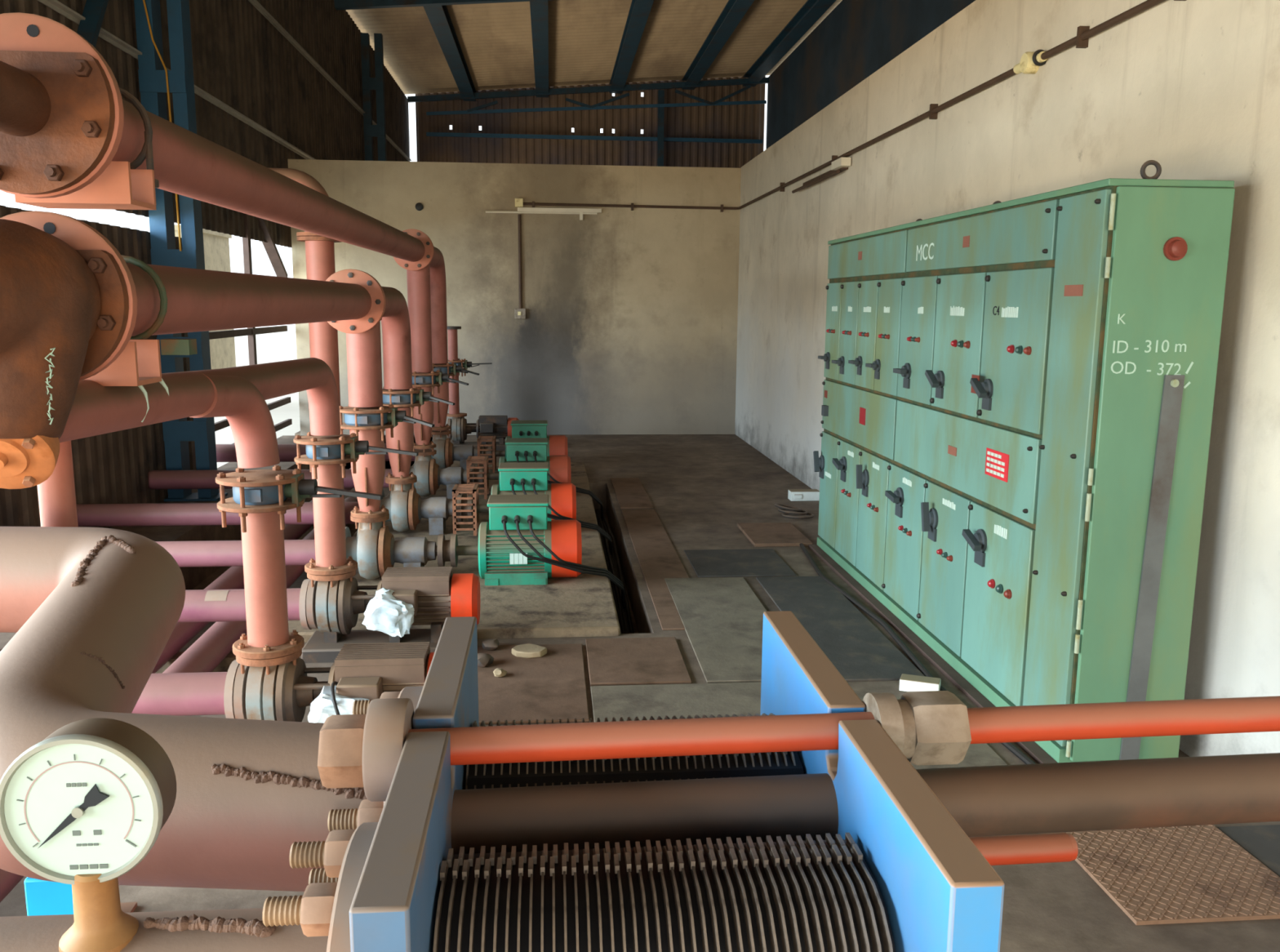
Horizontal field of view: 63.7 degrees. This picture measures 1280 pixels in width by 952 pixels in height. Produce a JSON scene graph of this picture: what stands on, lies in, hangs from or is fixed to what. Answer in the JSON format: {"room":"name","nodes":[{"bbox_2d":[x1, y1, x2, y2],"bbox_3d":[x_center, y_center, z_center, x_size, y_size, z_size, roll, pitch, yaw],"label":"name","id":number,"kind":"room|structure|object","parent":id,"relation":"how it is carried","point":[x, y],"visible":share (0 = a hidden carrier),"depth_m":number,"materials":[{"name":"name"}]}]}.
{"room":"pump room","nodes":[
{"label":"pump room","id":0,"kind":"room"},
{"bbox_2d":[0,0,409,528],"bbox_3d":[-4.239,-3.273,10.163,0.022,6.440,30.178,0,10,-5],"label":"wall","id":1,"kind":"structure","parent":0,"point":[240,59],"depth_m":11.06,"materials":[{"name":"metal"}]},
{"bbox_2d":[37,0,316,159],"bbox_3d":[-4.170,-3.659,9.962,0.050,0.048,29.900,0,10,-5],"label":"beam","id":2,"kind":"structure","parent":1,"relation":"attached to","point":[55,5],"depth_m":9.52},
{"bbox_2d":[76,0,108,47],"bbox_3d":[-3.878,-3.144,7.250,0.120,1.680,1.290,0,10,-5],"label":"diagonal brace","id":3,"kind":"object","parent":2,"relation":"attached to","point":[94,11],"visible":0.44,"depth_m":7.27,"materials":[{"name":"blue metal"}]},
{"bbox_2d":[248,0,411,161],"bbox_3d":[-4.160,-5.000,9.738,0.050,0.048,29.900,0,10,-5],"label":"beam","id":4,"kind":"structure","parent":1,"relation":"attached to","point":[255,3],"depth_m":14.19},
{"bbox_2d":[333,0,548,10],"bbox_3d":[-0.452,-7.621,16.187,8.532,0.802,0.120,0,10,-5],"label":"roof truss","id":5,"kind":"object","parent":1,"relation":"attached to","point":[339,4],"visible":1,"depth_m":15.92,"materials":[{"name":"blue metal"}]},
{"bbox_2d":[423,4,476,101],"bbox_3d":[-2.758,-6.563,9.726,0.300,0.230,30.150,0,10,-5],"label":"roof beam","id":6,"kind":"structure","parent":5,"relation":"on","point":[439,18],"depth_m":19.57,"materials":[{"name":"blue metal"}]},
{"bbox_2d":[529,0,548,97],"bbox_3d":[-1.043,-6.701,9.852,0.300,0.230,30.150,0,10,-5],"label":"roof beam","id":7,"kind":"structure","parent":5,"relation":"on","point":[539,9],"depth_m":19.58,"materials":[{"name":"blue metal"}]},
{"bbox_2d":[609,0,653,93],"bbox_3d":[0.711,-6.842,9.982,0.300,0.230,30.150,0,10,-5],"label":"roof beam","id":8,"kind":"structure","parent":5,"relation":"on","point":[639,11],"depth_m":19.99,"materials":[{"name":"blue metal"}]},
{"bbox_2d":[407,77,769,115],"bbox_3d":[-1.164,-8.980,24.344,8.529,1.042,0.100,0,10,-5],"label":"truss","id":9,"kind":"object","parent":1,"relation":"attached to","point":[765,80],"visible":1,"depth_m":24.33,"materials":[{"name":"blue metal"}]},
{"bbox_2d":[287,159,741,469],"bbox_3d":[-1.544,-2.019,13.317,5.640,3.870,0.200,0,10,-5],"label":"wall","id":10,"kind":"structure","parent":0,"point":[629,326],"depth_m":13.21,"materials":[{"name":"paint"}]},
{"bbox_2d":[415,202,423,210],"bbox_3d":[-2.758,-3.364,12.868,0.100,0.100,0.030,0,10,-5],"label":"wall socket","id":11,"kind":"object","parent":10,"relation":"attached to","point":[419,206],"visible":1,"depth_m":12.86,"materials":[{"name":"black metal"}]},
{"bbox_2d":[514,308,525,318],"bbox_3d":[-1.532,-2.076,13.173,0.140,0.130,0.065,0,10,-5],"label":"light switch","id":12,"kind":"object","parent":10,"relation":"attached to","point":[519,313],"visible":1,"depth_m":13.16,"materials":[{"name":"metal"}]},
{"bbox_2d":[518,213,522,308],"bbox_3d":[-1.522,-2.714,13.078,0.040,1.180,0.040,0,10,-5],"label":"conduit","id":13,"kind":"object","parent":10,"relation":"attached to","point":[519,215],"visible":1,"depth_m":13.06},
{"bbox_2d":[485,198,601,220],"bbox_3d":[-1.212,-3.360,12.983,1.460,0.250,0.070,0,10,-5],"label":"tube light","id":14,"kind":"object","parent":10,"relation":"attached to","point":[518,202],"visible":1,"depth_m":12.98,"materials":[{"name":"beige plastic"}]},
{"bbox_2d":[415,75,765,168],"bbox_3d":[-1.160,-7.151,25.149,8.423,5.200,0.022,0,10,-5],"label":"wall","id":15,"kind":"structure","parent":0,"point":[734,121],"depth_m":24.95,"materials":[{"name":"metal"}]},
{"bbox_2d":[657,89,664,166],"bbox_3d":[0.480,-5.919,25.286,0.140,6.750,0.160,0,10,-5],"label":"post","id":16,"kind":"object","parent":15,"relation":"attached to","point":[660,92],"visible":0.36,"depth_m":24.81,"materials":[{"name":"blue metal"}]},
{"bbox_2d":[426,132,762,143],"bbox_3d":[-1.042,-8.155,24.849,8.100,0.080,0.100,0,10,-5],"label":"rail","id":17,"kind":"object","parent":16,"relation":"attached to","point":[428,134],"visible":1,"depth_m":24.80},
{"bbox_2d":[346,0,842,94],"bbox_3d":[0.092,-6.928,9.933,9.220,0.710,30.188,0,10,-5],"label":"ceiling","id":18,"kind":"structure","parent":0,"point":[585,36],"depth_m":20.53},
{"bbox_2d":[681,0,754,89],"bbox_3d":[2.456,-6.983,10.111,0.300,0.230,30.150,0,10,-5],"label":"roof beam","id":19,"kind":"structure","parent":18,"relation":"attached to","point":[733,12],"depth_m":20.40,"materials":[{"name":"blue metal"}]},
{"bbox_2d":[742,0,836,86],"bbox_3d":[3.941,-7.102,10.221,0.300,0.230,30.150,0,10,-5],"label":"roof beam","id":20,"kind":"structure","parent":18,"relation":"attached to","point":[811,11],"depth_m":20.73,"materials":[{"name":"blue metal"}]},
{"bbox_2d":[0,434,1279,951],"bbox_3d":[-0.891,1.125,4.828,5.880,0.475,17.670,0,10,-5],"label":"floor","id":21,"kind":"structure","parent":0,"point":[699,487],"depth_m":5.22,"materials":[{"name":"concrete"}]},
{"bbox_2d":[23,876,73,915],"bbox_3d":[-1.000,1.036,1.837,0.190,0.735,0.200,0,10,-5],"label":"pedestal","id":22,"kind":"object","parent":21,"relation":"on","point":[42,897],"visible":0.2,"depth_m":1.74,"materials":[{"name":"paint"}]},
{"bbox_2d":[37,440,137,912],"bbox_3d":[-1.501,0.500,2.721,0.170,1.493,0.160,0,10,-5],"label":"stand","id":23,"kind":"object","parent":21,"relation":"on","point":[56,494],"visible":0.03,"depth_m":2.62,"materials":[{"name":"paint"}]},
{"bbox_2d":[0,210,412,407],"bbox_3d":[-1.550,-0.611,4.834,0.406,0.798,5.069,0,10,-5],"label":"pipe","id":24,"kind":"object","parent":23,"relation":"on","point":[163,300],"visible":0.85,"depth_m":3.40,"materials":[{"name":"metal"}]},
{"bbox_2d":[0,218,128,488],"bbox_3d":[-1.316,-0.225,2.003,0.376,0.564,0.676,0,10,-5],"label":"strainer","id":25,"kind":"object","parent":24,"relation":"attached to","point":[64,309],"visible":1,"depth_m":2.10,"materials":[{"name":"brown"}]},
{"bbox_2d":[133,0,227,501],"bbox_3d":[-3.840,-2.939,8.453,0.440,6.350,0.300,0,10,-5],"label":"lattice column","id":26,"kind":"structure","parent":21,"relation":"on","point":[154,82],"depth_m":8.51,"materials":[{"name":"blue metal"}]},
{"bbox_2d":[155,650,235,673],"bbox_3d":[-2.426,1.095,5.630,0.560,0.245,0.120,0,10,-5],"label":"sleeper","id":27,"kind":"object","parent":21,"relation":"on","point":[224,665],"visible":0.02,"depth_m":5.57,"materials":[{"name":"concrete"}]},
{"bbox_2d":[75,501,359,526],"bbox_3d":[-3.214,0.272,7.316,2.651,0.300,0.300,0,10,-5],"label":"pipe","id":28,"kind":"object","parent":21,"relation":"on","point":[162,513],"visible":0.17,"depth_m":7.24,"materials":[{"name":"metal"}]},
{"bbox_2d":[208,213,292,444],"bbox_3d":[-4.331,-1.613,11.447,0.120,2.741,3.130,0,10,-5],"label":"frame","id":29,"kind":"object","parent":21,"relation":"on","point":[270,247],"visible":0.43,"depth_m":11.55,"materials":[{"name":"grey metal"}]},
{"bbox_2d":[147,468,392,488],"bbox_3d":[-3.339,0.027,8.689,2.641,0.300,0.300,0,10,-5],"label":"pipe","id":30,"kind":"object","parent":21,"relation":"on","point":[157,479],"visible":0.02,"depth_m":8.59,"materials":[{"name":"metal"}]},
{"bbox_2d":[269,168,345,519],"bbox_3d":[-2.360,-0.541,7.031,0.714,3.013,0.290,0,10,-5],"label":"riser pipe","id":31,"kind":"object","parent":21,"relation":"on","point":[319,250],"visible":0.35,"depth_m":6.84,"materials":[{"name":"metal"}]},
{"bbox_2d":[297,524,358,539],"bbox_3d":[-2.727,0.518,9.069,0.560,0.245,0.120,0,10,-5],"label":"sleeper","id":32,"kind":"object","parent":21,"relation":"on","point":[352,527],"visible":0.02,"depth_m":9.01,"materials":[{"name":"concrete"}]},
{"bbox_2d":[233,641,434,721],"bbox_3d":[-1.075,0.854,3.849,0.833,0.431,0.346,0,10,-5],"label":"pump","id":33,"kind":"object","parent":21,"relation":"on","point":[360,670],"visible":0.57,"depth_m":3.74,"materials":[{"name":"metal"}]},
{"bbox_2d":[131,659,239,718],"bbox_3d":[-2.199,0.809,3.760,1.454,0.250,0.250,0,10,-5],"label":"pipe","id":34,"kind":"object","parent":33,"relation":"attached to","point":[204,693],"visible":0.44,"depth_m":3.74,"materials":[{"name":"metal"}]},
{"bbox_2d":[232,511,304,675],"bbox_3d":[-1.368,0.406,3.765,0.248,0.607,0.249,0,10,-5],"label":"spool","id":35,"kind":"object","parent":33,"relation":"on","point":[268,636],"visible":0.91,"depth_m":3.71,"materials":[{"name":"paint"}]},
{"bbox_2d":[215,465,382,532],"bbox_3d":[-1.220,0.077,3.723,0.589,0.197,0.296,0,10,-5],"label":"valve","id":36,"kind":"object","parent":35,"relation":"attached to","point":[276,489],"visible":0.96,"depth_m":3.65,"materials":[{"name":"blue metal"}]},
{"bbox_2d":[307,681,368,723],"bbox_3d":[-1.069,0.844,3.697,0.245,0.214,0.225,0,10,-5],"label":"plastic bag","id":37,"kind":"object","parent":33,"relation":"attached to","point":[328,703],"visible":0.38,"depth_m":3.62,"materials":[{"name":"plastic"}]},
{"bbox_2d":[301,566,479,662],"bbox_3d":[-1.212,0.672,5.078,0.833,0.431,0.346,0,10,-5],"label":"pump","id":38,"kind":"object","parent":21,"relation":"on","point":[435,593],"visible":0.72,"depth_m":4.99,"materials":[{"name":"metal"}]},
{"bbox_2d":[177,578,311,629],"bbox_3d":[-2.970,0.637,4.936,2.724,0.250,0.250,0,10,-5],"label":"pipe","id":39,"kind":"object","parent":38,"relation":"attached to","point":[200,605],"visible":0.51,"depth_m":4.95,"materials":[{"name":"metal"}]},
{"bbox_2d":[304,463,357,587],"bbox_3d":[-1.506,0.225,4.995,0.248,0.607,0.249,0,10,-5],"label":"spool","id":40,"kind":"object","parent":38,"relation":"on","point":[329,520],"visible":0.94,"depth_m":4.94,"materials":[{"name":"paint"}]},
{"bbox_2d":[293,431,418,479],"bbox_3d":[-1.357,-0.104,4.953,0.589,0.197,0.296,0,10,-5],"label":"valve","id":41,"kind":"object","parent":40,"relation":"attached to","point":[342,449],"visible":0.94,"depth_m":4.87,"materials":[{"name":"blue metal"}]},
{"bbox_2d":[58,357,340,468],"bbox_3d":[-1.388,-0.203,3.593,0.198,0.445,2.772,0,10,-4],"label":"pipe","id":42,"kind":"object","parent":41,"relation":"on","point":[239,394],"visible":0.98,"depth_m":3.34,"materials":[{"name":"metal"}]},
{"bbox_2d":[362,587,414,637],"bbox_3d":[-1.194,0.647,4.910,0.243,0.221,0.199,0,10,-5],"label":"plastic bag","id":43,"kind":"object","parent":38,"relation":"attached to","point":[387,614],"visible":0.97,"depth_m":4.84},
{"bbox_2d":[288,462,620,642],"bbox_3d":[-1.227,0.357,8.028,1.772,0.070,5.630,0,10,-5],"label":"plinth","id":44,"kind":"object","parent":21,"relation":"on","point":[583,605],"visible":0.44,"depth_m":5.90,"materials":[{"name":"concrete"}]},
{"bbox_2d":[345,494,582,585],"bbox_3d":[-1.066,0.383,6.194,1.427,0.496,0.361,0,10,-5],"label":"pump","id":45,"kind":"object","parent":21,"relation":"on","point":[500,562],"visible":0.91,"depth_m":6.10,"materials":[{"name":"green metal"}]},
{"bbox_2d":[155,539,315,566],"bbox_3d":[-3.102,0.462,6.035,2.651,0.300,0.300,0,10,-5],"label":"pipe","id":46,"kind":"object","parent":45,"relation":"attached to","point":[297,552],"visible":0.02,"depth_m":6.03,"materials":[{"name":"metal"}]},
{"bbox_2d":[349,429,388,529],"bbox_3d":[-1.605,0.005,6.089,0.219,0.597,0.220,0,10,-5],"label":"spool","id":47,"kind":"object","parent":45,"relation":"on","point":[369,477],"visible":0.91,"depth_m":6.02,"materials":[{"name":"paint"}]},
{"bbox_2d":[339,404,435,440],"bbox_3d":[-1.484,-0.318,6.045,0.573,0.197,0.336,0,10,-5],"label":"valve","id":48,"kind":"object","parent":47,"relation":"attached to","point":[383,417],"visible":0.87,"depth_m":5.94,"materials":[{"name":"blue metal"}]},
{"bbox_2d":[502,520,625,608],"bbox_3d":[-0.393,0.565,6.195,0.860,0.648,0.276,-6,11,-32],"label":"cables","id":49,"kind":"object","parent":45,"relation":"attached to","point":[584,569],"visible":0.98,"depth_m":6.03,"materials":[{"name":"rubber"}]},
{"bbox_2d":[379,462,576,535],"bbox_3d":[-1.178,0.168,7.477,1.427,0.496,0.350,0,10,-5],"label":"pump","id":50,"kind":"object","parent":21,"relation":"on","point":[406,508],"visible":0.67,"depth_m":7.37,"materials":[{"name":"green metal"}]},
{"bbox_2d":[385,406,416,491],"bbox_3d":[-1.716,-0.199,7.368,0.219,0.597,0.220,0,10,-5],"label":"spool","id":51,"kind":"object","parent":50,"relation":"on","point":[403,433],"visible":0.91,"depth_m":7.30,"materials":[{"name":"paint"}]},
{"bbox_2d":[382,386,454,416],"bbox_3d":[-1.595,-0.532,7.323,0.573,0.197,0.336,0,10,-5],"label":"valve","id":52,"kind":"object","parent":51,"relation":"attached to","point":[397,397],"visible":0.77,"depth_m":7.22,"materials":[{"name":"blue metal"}]},
{"bbox_2d":[511,482,613,555],"bbox_3d":[-0.504,0.350,7.472,0.860,0.648,0.276,-6,11,-32],"label":"cables","id":53,"kind":"object","parent":50,"relation":"attached to","point":[584,524],"visible":0.71,"depth_m":7.38,"materials":[{"name":"rubber"}]},
{"bbox_2d":[446,412,519,450],"bbox_3d":[-1.821,-0.506,11.951,0.833,0.431,0.346,0,10,-5],"label":"pump","id":54,"kind":"object","parent":21,"relation":"on","point":[500,426],"visible":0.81,"depth_m":11.86,"materials":[{"name":"metal"}]},
{"bbox_2d":[447,326,461,413],"bbox_3d":[-2.142,-1.207,11.823,0.200,1.010,0.200,0,10,-5],"label":"riser pipe","id":55,"kind":"object","parent":54,"relation":"on","point":[454,397],"visible":0.78,"depth_m":11.78,"materials":[{"name":"metal"}]},
{"bbox_2d":[448,358,492,376],"bbox_3d":[-1.966,-1.246,11.832,0.532,0.197,0.240,0,10,-5],"label":"valve","id":56,"kind":"object","parent":55,"relation":"attached to","point":[464,363],"visible":0.52,"depth_m":11.79,"materials":[{"name":"black metal"}]},
{"bbox_2d":[477,653,493,666],"bbox_3d":[-0.740,0.868,4.864,0.098,0.061,0.100,0,10,-5],"label":"debris","id":57,"kind":"object","parent":21,"relation":"on","point":[484,660],"visible":0.72,"depth_m":4.83,"materials":[{"name":"stone"}]},
{"bbox_2d":[408,437,571,499],"bbox_3d":[-1.308,-0.063,8.852,1.427,0.496,0.350,0,10,-5],"label":"pump","id":58,"kind":"object","parent":21,"relation":"on","point":[429,476],"visible":0.66,"depth_m":8.74,"materials":[{"name":"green metal"}]},
{"bbox_2d":[412,386,435,457],"bbox_3d":[-1.846,-0.469,8.736,0.219,0.597,0.220,0,10,-5],"label":"spool","id":59,"kind":"object","parent":58,"relation":"on","point":[422,433],"visible":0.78,"depth_m":8.67,"materials":[{"name":"paint"}]},
{"bbox_2d":[412,369,468,395],"bbox_3d":[-1.725,-0.792,8.693,0.573,0.197,0.336,0,10,-5],"label":"valve","id":60,"kind":"object","parent":59,"relation":"attached to","point":[431,380],"visible":0.64,"depth_m":8.59,"materials":[{"name":"black metal"}]},
{"bbox_2d":[0,12,448,373],"bbox_3d":[-1.674,-1.055,6.163,0.393,1.193,7.846,0,10,-5],"label":"pipe","id":61,"kind":"object","parent":60,"relation":"on","point":[146,151],"visible":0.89,"depth_m":3.17,"materials":[{"name":"metal"}]},
{"bbox_2d":[0,50,115,195],"bbox_3d":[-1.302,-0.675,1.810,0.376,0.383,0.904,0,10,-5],"label":"flange","id":62,"kind":"object","parent":61,"relation":"attached to","point":[57,109],"visible":1,"depth_m":2.23,"materials":[{"name":"metal"}]},
{"bbox_2d":[515,453,603,520],"bbox_3d":[-0.629,0.120,8.846,0.868,0.648,0.279,-6,11,-32],"label":"cables","id":63,"kind":"object","parent":58,"relation":"attached to","point":[577,489],"visible":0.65,"depth_m":8.82,"materials":[{"name":"rubber"}]},
{"bbox_2d":[482,638,498,650],"bbox_3d":[-0.739,0.831,5.095,0.084,0.056,0.096,0,10,-5],"label":"debris","id":64,"kind":"object","parent":21,"relation":"on","point":[489,644],"visible":1,"depth_m":5.06,"materials":[{"name":"stone"}]},
{"bbox_2d":[429,420,568,472],"bbox_3d":[-1.431,-0.290,10.207,1.427,0.496,0.350,0,10,-5],"label":"pump","id":65,"kind":"object","parent":21,"relation":"on","point":[446,453],"visible":0.56,"depth_m":10.10,"materials":[{"name":"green metal"}]},
{"bbox_2d":[215,443,415,462],"bbox_3d":[-3.460,-0.225,10.041,2.636,0.300,0.300,0,10,-5],"label":"pipe","id":66,"kind":"object","parent":65,"relation":"attached to","point":[224,452],"visible":0.14,"depth_m":9.96,"materials":[{"name":"metal"}]},
{"bbox_2d":[431,382,450,437],"bbox_3d":[-1.970,-0.687,10.094,0.219,0.597,0.220,0,10,-5],"label":"spool","id":67,"kind":"object","parent":65,"relation":"on","point":[440,408],"visible":0.69,"depth_m":10.03,"materials":[{"name":"paint"}]},
{"bbox_2d":[431,361,479,383],"bbox_3d":[-1.849,-1.010,10.050,0.573,0.197,0.336,0,10,-5],"label":"valve","id":68,"kind":"object","parent":67,"relation":"attached to","point":[446,368],"visible":0.45,"depth_m":9.97,"materials":[{"name":"black metal"}]},
{"bbox_2d":[493,667,506,676],"bbox_3d":[-0.642,0.901,4.723,0.065,0.035,0.060,0,10,-5],"label":"debris","id":69,"kind":"object","parent":21,"relation":"on","point":[498,672],"visible":1,"depth_m":4.71,"materials":[{"name":"stone"}]},
{"bbox_2d":[511,643,546,657],"bbox_3d":[-0.541,0.853,5.020,0.157,0.030,0.134,5,10,23],"label":"flat stone","id":70,"kind":"object","parent":21,"relation":"on","point":[528,650],"visible":1,"depth_m":4.99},
{"bbox_2d":[595,509,634,633],"bbox_3d":[-0.218,0.630,7.694,0.102,0.201,4.252,0,10,-5],"label":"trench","id":71,"kind":"object","parent":21,"relation":"on","point":[624,615],"visible":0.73,"depth_m":7.14,"materials":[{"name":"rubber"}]},
{"bbox_2d":[262,610,1279,951],"bbox_3d":[0.668,0.869,1.563,2.212,1.181,0.900,0,10,-5],"label":"heat exchanger","id":72,"kind":"object","parent":21,"relation":"on","point":[806,823],"visible":0.99,"depth_m":1.36,"materials":[{"name":"metal"}]},
{"bbox_2d":[0,907,328,951],"bbox_3d":[-1.166,0.614,1.136,1.666,0.225,0.210,0,10,-5],"label":"pipe","id":73,"kind":"object","parent":72,"relation":"attached to","point":[232,930],"visible":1,"depth_m":1.16,"materials":[{"name":"metal"}]},
{"bbox_2d":[0,717,176,951],"bbox_3d":[-0.611,0.401,1.143,0.173,0.253,0.092,0,10,-5],"label":"pressure gauge","id":74,"kind":"object","parent":73,"relation":"on","point":[86,803],"visible":1,"depth_m":1.12,"materials":[{"name":"white"}]},
{"bbox_2d":[0,526,366,891],"bbox_3d":[-1.409,0.347,2.152,2.505,0.379,0.852,5,11,27],"label":"pipe","id":75,"kind":"object","parent":72,"relation":"attached to","point":[92,612],"visible":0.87,"depth_m":1.56,"materials":[{"name":"metal"}]},
{"bbox_2d":[362,697,414,801],"bbox_3d":[-0.331,0.362,1.366,0.050,0.132,0.132,0,10,-5],"label":"washer","id":76,"kind":"object","parent":72,"relation":"in","point":[388,723],"depth_m":1.31,"materials":[{"name":"metal"}]},
{"bbox_2d":[862,692,915,758],"bbox_3d":[0.344,0.350,1.423,0.050,0.099,0.100,0,10,-5],"label":"washer","id":77,"kind":"object","parent":72,"relation":"in","point":[888,713],"depth_m":1.39,"materials":[{"name":"metal"}]},
{"bbox_2d":[774,502,813,518],"bbox_3d":[1.251,0.280,8.343,0.260,0.090,0.355,-4,11,-27],"label":"rope coil","id":78,"kind":"object","parent":21,"relation":"on","point":[783,508],"visible":1,"depth_m":8.29,"materials":[{"name":"rubber"}]},
{"bbox_2d":[787,488,819,501],"bbox_3d":[1.452,0.169,9.117,0.260,0.085,0.130,0,10,-5],"label":"brick","id":79,"kind":"object","parent":21,"relation":"on","point":[793,495],"visible":0.92,"depth_m":9.07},
{"bbox_2d":[799,542,1035,764],"bbox_3d":[1.284,0.795,5.547,0.123,0.026,4.184,0,10,-5],"label":"cable","id":80,"kind":"object","parent":21,"relation":"on","point":[1009,745],"visible":0.53,"depth_m":5.33,"materials":[{"name":"rubber"}]},
{"bbox_2d":[899,673,941,691],"bbox_3d":[1.254,0.933,4.612,0.173,0.055,0.078,4,10,19],"label":"block","id":81,"kind":"object","parent":21,"relation":"on","point":[908,682],"visible":0.87,"depth_m":4.59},
{"bbox_2d":[808,160,1235,763],"bbox_3d":[1.620,-0.282,5.404,0.510,2.201,3.636,0,10,-5],"label":"switchboard","id":82,"kind":"object","parent":21,"relation":"on","point":[1019,393],"visible":1,"depth_m":4.01,"materials":[{"name":"green metal"}]},
{"bbox_2d":[821,404,828,416],"bbox_3d":[1.266,-0.447,7.048,0.030,0.070,0.070,0,10,-5],"label":"switch","id":83,"kind":"object","parent":82,"relation":"attached to","point":[824,409],"depth_m":7.02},
{"bbox_2d":[951,339,957,346],"bbox_3d":[1.462,-0.618,4.802,0.023,0.034,0.035,0,10,-5],"label":"lamp","id":84,"kind":"object","parent":82,"relation":"attached to","point":[953,343],"depth_m":4.79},
{"bbox_2d":[956,340,964,347],"bbox_3d":[1.468,-0.606,4.729,0.023,0.034,0.035,0,10,-5],"label":"lamp","id":85,"kind":"object","parent":82,"relation":"attached to","point":[960,344],"depth_m":4.72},
{"bbox_2d":[963,340,970,348],"bbox_3d":[1.475,-0.593,4.655,0.023,0.034,0.035,0,10,-5],"label":"lamp","id":86,"kind":"object","parent":82,"relation":"attached to","point":[966,344],"depth_m":4.65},
{"bbox_2d":[987,578,995,588],"bbox_3d":[1.503,0.461,4.412,0.023,0.039,0.040,0,10,-5],"label":"lamp","id":87,"kind":"object","parent":82,"relation":"attached to","point":[991,583],"depth_m":4.40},
{"bbox_2d":[995,583,1003,593],"bbox_3d":[1.510,0.474,4.333,0.023,0.039,0.040,0,10,-5],"label":"lamp","id":88,"kind":"object","parent":82,"relation":"attached to","point":[999,588],"depth_m":4.32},
{"bbox_2d":[1003,589,1012,599],"bbox_3d":[1.516,0.488,4.255,0.023,0.039,0.040,0,10,-5],"label":"lamp","id":89,"kind":"object","parent":82,"relation":"attached to","point":[1007,593],"depth_m":4.24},
{"bbox_2d":[1006,344,1014,353],"bbox_3d":[1.514,-0.519,4.213,0.023,0.034,0.035,0,10,-5],"label":"lamp","id":90,"kind":"object","parent":82,"relation":"attached to","point":[1011,348],"depth_m":4.20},
{"bbox_2d":[1014,345,1022,354],"bbox_3d":[1.520,-0.507,4.139,0.023,0.034,0.035,0,10,-5],"label":"lamp","id":91,"kind":"object","parent":82,"relation":"attached to","point":[1019,349],"depth_m":4.13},
{"bbox_2d":[1022,346,1031,355],"bbox_3d":[1.526,-0.494,4.065,0.023,0.034,0.035,0,10,-5],"label":"lamp","id":92,"kind":"object","parent":82,"relation":"attached to","point":[1027,350],"depth_m":4.05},
{"bbox_2d":[1163,236,1187,261],"bbox_3d":[1.830,-0.774,3.508,0.080,0.080,0.036,0,10,-5],"label":"lamp","id":93,"kind":"object","parent":82,"relation":"attached to","point":[1175,248],"depth_m":3.51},
{"bbox_2d":[1061,824,1279,924],"bbox_3d":[1.642,1.203,3.154,0.560,0.014,0.520,0,10,-5],"label":"plate","id":94,"kind":"object","parent":21,"relation":"on","point":[1192,873],"visible":0.91,"depth_m":3.11,"materials":[{"name":"metal"}]},
{"bbox_3d":[-2.091,1.738,1.798,0.560,0.245,0.120,0,10,-5],"label":"sleeper","id":95,"kind":"object","parent":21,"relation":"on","visible":0},
{"bbox_2d":[0,497,357,902],"bbox_3d":[-2.250,0.957,5.205,0.170,0.170,8.300,0,10,-5],"label":"pipe","id":96,"kind":"object","parent":95,"relation":"on","point":[205,654],"visible":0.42,"depth_m":5.30,"materials":[{"name":"metal"}]},
{"bbox_2d":[151,467,351,673],"bbox_3d":[-2.679,0.671,6.901,0.170,0.170,11.800,0,10,-5],"label":"pipe","id":97,"kind":"object","parent":95,"relation":"on","point":[233,578],"visible":0.22,"depth_m":6.32,"materials":[{"name":"metal"}]},
{"bbox_2d":[765,0,975,149],"bbox_3d":[4.414,-3.666,10.803,0.100,7.141,30.080,0,10,-5],"label":"wall","id":98,"kind":"structure","parent":0,"point":[857,38],"depth_m":18.52,"materials":[{"name":"metal"}]},
{"bbox_2d":[734,0,1279,756],"bbox_3d":[2.135,-0.810,4.859,0.220,3.430,17.850,0,10,-5],"label":"wall","id":99,"kind":"structure","parent":0,"point":[1190,87],"depth_m":4.68,"materials":[{"name":"paint"}]},
{"bbox_2d":[791,157,851,193],"bbox_3d":[1.595,-2.665,9.182,0.090,0.103,1.750,0,10,-5],"label":"tube light","id":100,"kind":"object","parent":99,"relation":"attached to","point":[842,164],"visible":1,"depth_m":8.61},
{"bbox_2d":[523,0,1186,212],"bbox_3d":[0.636,-1.990,4.581,2.800,0.095,17.350,0,10,-5],"label":"conduit","id":101,"kind":"object","parent":99,"relation":"attached to","point":[1081,40],"visible":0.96,"depth_m":6.26,"materials":[{"name":"metal"}]},
{"bbox_2d":[1013,49,1047,74],"bbox_3d":[1.959,-2.076,5.176,0.078,0.104,0.280,0,10,-5],"label":"junction box","id":102,"kind":"object","parent":101,"relation":"attached to","point":[1030,62],"visible":0.91,"depth_m":5.14,"materials":[{"name":"beige plastic"}]},
{"bbox_3d":[-0.630,-1.549,19.862,8.820,0.100,12.350,0,10,-5],"label":"floor","id":103,"kind":"structure","parent":0,"visible":0},
{"bbox_2d":[360,32,386,160],"bbox_3d":[-4.752,-4.652,18.665,0.360,6.350,0.170,0,10,-5],"label":"lattice column","id":104,"kind":"structure","parent":103,"relation":"on","point":[377,83],"depth_m":18.27,"materials":[{"name":"blue metal"}]},
{"label":"outside","id":105,"kind":"structure","parent":0,"visible":0},
{"bbox_2d":[213,331,300,467],"bbox_3d":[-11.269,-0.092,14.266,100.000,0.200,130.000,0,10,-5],"label":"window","id":106,"kind":"structure","parent":105,"point":[273,347],"depth_m":40.04,"materials":[{"name":"glass"}]},
{"bbox_2d":[174,224,235,368],"bbox_3d":[-9.217,-3.211,21.657,0.700,3.850,2.500,0,10,-5],"label":"hut","id":107,"kind":"object","parent":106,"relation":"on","point":[216,245],"visible":0.14,"depth_m":21.86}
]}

